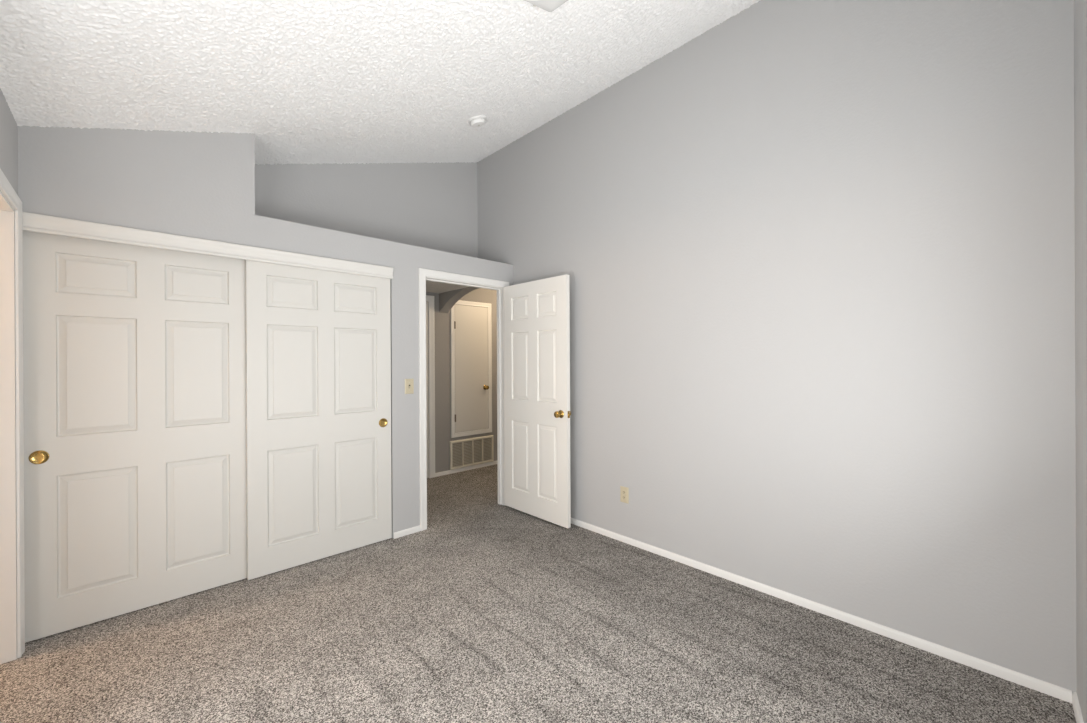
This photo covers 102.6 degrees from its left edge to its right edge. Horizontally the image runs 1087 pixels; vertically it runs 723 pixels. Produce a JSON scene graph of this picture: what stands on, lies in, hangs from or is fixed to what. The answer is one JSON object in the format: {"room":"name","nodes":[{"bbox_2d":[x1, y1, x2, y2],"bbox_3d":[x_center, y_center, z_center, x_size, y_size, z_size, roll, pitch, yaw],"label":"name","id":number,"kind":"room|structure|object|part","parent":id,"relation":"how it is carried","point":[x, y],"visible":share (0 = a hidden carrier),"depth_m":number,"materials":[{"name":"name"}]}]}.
{"room":"empty bedroom","nodes":[
{"label":"empty bedroom","id":0,"kind":"room"},
{"bbox_2d":[0,88,17,537],"bbox_3d":[-1.547,0.119,1.000,0.120,2.484,4.206,0,0,-44],"label":"wall","id":1,"kind":"structure","parent":0,"point":[8,125],"depth_m":1.90,"materials":[{"name":"grey paint"}]},
{"bbox_2d":[0,190,16,663],"bbox_3d":[-2.200,0.332,1.682,0.118,2.062,0.785,0,0,-44],"label":"trim","id":2,"kind":"structure","parent":1,"relation":"attached to","point":[8,540],"depth_m":1.98,"materials":[{"name":"white paint"}]},
{"bbox_2d":[0,169,24,657],"bbox_3d":[-2.150,0.305,1.728,0.017,2.117,0.889,0,0,-44],"label":"trim","id":3,"kind":"structure","parent":1,"relation":"attached to","point":[6,188],"depth_m":2.01,"materials":[{"name":"white paint"}]},
{"bbox_2d":[18,126,512,537],"bbox_3d":[-1.588,-0.034,3.332,3.051,2.787,0.584,0,0,-44],"label":"wall","id":4,"kind":"structure","parent":0,"point":[201,185],"depth_m":2.57,"materials":[{"name":"grey paint"}]},
{"bbox_2d":[23,231,246,642],"bbox_3d":[-2.183,0.361,2.432,0.935,1.990,0.038,0,0,-44],"label":"door","id":5,"kind":"structure","parent":4,"relation":"in","point":[134,357],"depth_m":2.35,"materials":[{"name":"white paint"}]},
{"bbox_3d":[-2.470,0.469,2.134,0.068,0.068,0.006,0,0,-44],"label":"finger pull","id":6,"kind":"part","parent":5,"relation":"part of","materials":[{"name":"gold metal"}]},
{"bbox_2d":[22,212,392,278],"bbox_3d":[-1.817,-0.670,2.693,1.841,0.085,0.025,0,0,-44],"label":"trim","id":7,"kind":"structure","parent":4,"relation":"attached to","point":[32,222],"depth_m":2.48,"materials":[{"name":"white paint"}]},
{"bbox_2d":[245,260,391,579],"bbox_3d":[-1.509,0.357,3.024,0.923,1.990,0.038,0,0,-44],"label":"door","id":8,"kind":"structure","parent":4,"relation":"in","point":[318,342],"depth_m":2.97,"materials":[{"name":"white paint"}]},
{"bbox_3d":[-1.209,0.462,3.289,0.068,0.068,0.006,0,0,-44],"label":"finger pull","id":9,"kind":"part","parent":8,"relation":"part of","materials":[{"name":"gold metal"}]},
{"bbox_2d":[255,162,477,257],"bbox_3d":[-1.832,-1.455,3.578,3.051,1.282,0.100,0,0,-44],"label":"wall niche","id":10,"kind":"object","parent":4,"relation":"in","point":[426,205],"visible":0.43,"depth_m":3.88,"materials":[{"name":"grey paint"}]},
{"bbox_2d":[394,525,420,538],"bbox_3d":[-1.066,1.335,3.413,0.219,0.044,0.012,0,0,-44],"label":"baseboard","id":11,"kind":"structure","parent":4,"relation":"attached to","point":[415,529],"depth_m":3.41,"materials":[{"name":"white paint"}]},
{"bbox_2d":[405,379,413,393],"bbox_3d":[-1.053,0.196,3.428,0.074,0.118,0.017,0,0,-44],"label":"light switch","id":12,"kind":"object","parent":4,"relation":"attached to","point":[409,383],"visible":1,"depth_m":3.43,"materials":[{"name":"beige plastic"}]},
{"bbox_2d":[418,268,508,530],"bbox_3d":[-0.656,0.302,3.807,0.927,2.105,0.017,0,0,-44],"label":"trim","id":13,"kind":"structure","parent":4,"relation":"attached to","point":[423,273],"depth_m":3.51,"materials":[{"name":"white paint"}]},
{"bbox_2d":[426,276,503,504],"bbox_3d":[-0.697,0.328,3.850,0.821,2.052,0.098,0,0,-44],"label":"trim","id":14,"kind":"structure","parent":4,"relation":"attached to","point":[500,332],"depth_m":4.11,"materials":[{"name":"white paint"}]},
{"bbox_2d":[503,274,570,527],"bbox_3d":[-0.080,0.320,3.784,0.162,2.030,0.832,0,0,-44],"label":"door","id":15,"kind":"structure","parent":4,"relation":"in","point":[536,314],"depth_m":3.73,"materials":[{"name":"white paint"}]},
{"bbox_3d":[0.116,0.425,3.501,0.050,0.055,0.055,0,0,-44],"label":"knob","id":16,"kind":"part","parent":15,"relation":"part of","materials":[{"name":"gold metal"}]},
{"bbox_2d":[0,0,759,164],"bbox_3d":[-0.412,-1.664,2.096,3.291,1.153,4.206,0,0,-44],"label":"ceiling","id":17,"kind":"structure","parent":0,"point":[313,81],"depth_m":2.22,"materials":[{"name":"white paint"}]},
{"bbox_2d":[468,115,485,126],"bbox_3d":[-0.511,-1.857,3.363,0.137,0.080,0.142,0,0,-44],"label":"smoke detector","id":18,"kind":"object","parent":17,"relation":"attached to","point":[476,121],"visible":1,"depth_m":3.33,"materials":[{"name":"white plastic"}]},
{"bbox_2d":[524,0,567,11],"bbox_3d":[0.049,-1.673,1.955,0.245,0.108,0.238,0,0,42],"label":"ceiling light","id":19,"kind":"object","parent":17,"relation":"attached to","point":[548,5],"visible":1,"depth_m":2.01,"materials":[{"name":"white plastic"}]},
{"bbox_2d":[426,281,468,293],"bbox_3d":[-1.191,-0.811,4.333,1.086,0.012,1.276,0,0,-44],"label":"ceiling","id":20,"kind":"structure","parent":0,"point":[431,287],"depth_m":4.74,"materials":[{"name":"grey paint"}]},
{"bbox_2d":[426,288,496,477],"bbox_3d":[-1.045,0.105,5.424,3.000,2.500,0.100,0,0,-44],"label":"wall","id":21,"kind":"structure","parent":0,"point":[443,438],"depth_m":5.24,"materials":[{"name":"grey paint"}]},
{"bbox_2d":[426,302,428,477],"bbox_3d":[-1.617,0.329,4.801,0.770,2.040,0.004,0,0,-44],"label":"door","id":22,"kind":"structure","parent":21,"relation":"in","point":[427,402],"depth_m":5.06,"materials":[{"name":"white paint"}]},
{"bbox_2d":[426,295,434,477],"bbox_3d":[-1.612,0.296,4.797,0.924,2.125,0.019,0,0,-44],"label":"trim","id":23,"kind":"structure","parent":21,"relation":"attached to","point":[430,299],"depth_m":5.09,"materials":[{"name":"white paint"}]},
{"bbox_2d":[435,461,496,476],"bbox_3d":[-0.631,1.331,5.738,1.778,0.044,0.012,0,0,-44],"label":"baseboard","id":24,"kind":"structure","parent":21,"relation":"attached to","point":[493,462],"depth_m":5.40,"materials":[{"name":"white paint"}]},
{"bbox_2d":[450,300,491,437],"bbox_3d":[-0.899,0.086,5.482,0.609,1.678,0.017,0,0,-44],"label":"trim","id":25,"kind":"structure","parent":21,"relation":"attached to","point":[459,302],"depth_m":5.44,"materials":[{"name":"white paint"}]},
{"bbox_2d":[454,305,488,432],"bbox_3d":[-0.885,0.085,5.459,0.506,1.562,0.068,0,0,-44],"label":"door","id":26,"kind":"structure","parent":21,"relation":"in","point":[471,322],"depth_m":5.47,"materials":[{"name":"white paint"}]},
{"bbox_2d":[450,435,493,469],"bbox_3d":[-0.891,1.136,5.480,0.650,0.345,0.025,0,0,-44],"label":"air vent","id":27,"kind":"object","parent":21,"relation":"in","point":[477,450],"visible":1,"depth_m":5.47,"materials":[{"name":"beige metal"}]},
{"bbox_2d":[0,464,1075,722],"bbox_3d":[-0.007,1.391,2.987,5.086,0.080,5.170,0,0,-44],"label":"floor","id":28,"kind":"structure","parent":0,"point":[490,612],"depth_m":2.04,"materials":[{"name":"carpet"}]},
{"bbox_2d":[439,0,1076,692],"bbox_3d":[0.499,-0.380,3.444,0.120,3.457,4.898,0,0,-44],"label":"wall","id":29,"kind":"structure","parent":0,"point":[817,256],"depth_m":2.27,"materials":[{"name":"grey paint"}]},
{"bbox_2d":[620,486,628,503],"bbox_3d":[0.603,0.995,3.252,0.009,0.118,0.074,0,0,-44],"label":"wall outlet","id":30,"kind":"object","parent":29,"relation":"attached to","point":[624,491],"visible":1,"depth_m":3.25,"materials":[{"name":"beige plastic"}]},
{"bbox_2d":[571,518,1071,702],"bbox_3d":[0.898,1.325,2.943,0.012,0.044,3.410,0,0,-44],"label":"baseboard","id":31,"kind":"structure","parent":29,"relation":"attached to","point":[1044,687],"depth_m":2.19,"materials":[{"name":"white paint"}]},
{"bbox_2d":[1074,0,1086,722],"bbox_3d":[1.016,-0.381,0.615,3.051,3.457,0.100,0,0,-44],"label":"wall","id":32,"kind":"structure","parent":0,"point":[1080,6],"depth_m":1.58,"materials":[{"name":"grey paint"}]},
{"bbox_2d":[1072,692,1083,722],"bbox_3d":[0.990,1.326,0.661,3.039,0.044,0.012,0,0,-44],"label":"baseboard","id":33,"kind":"structure","parent":32,"relation":"attached to","point":[1075,702],"depth_m":1.64,"materials":[{"name":"white paint"}]}
]}

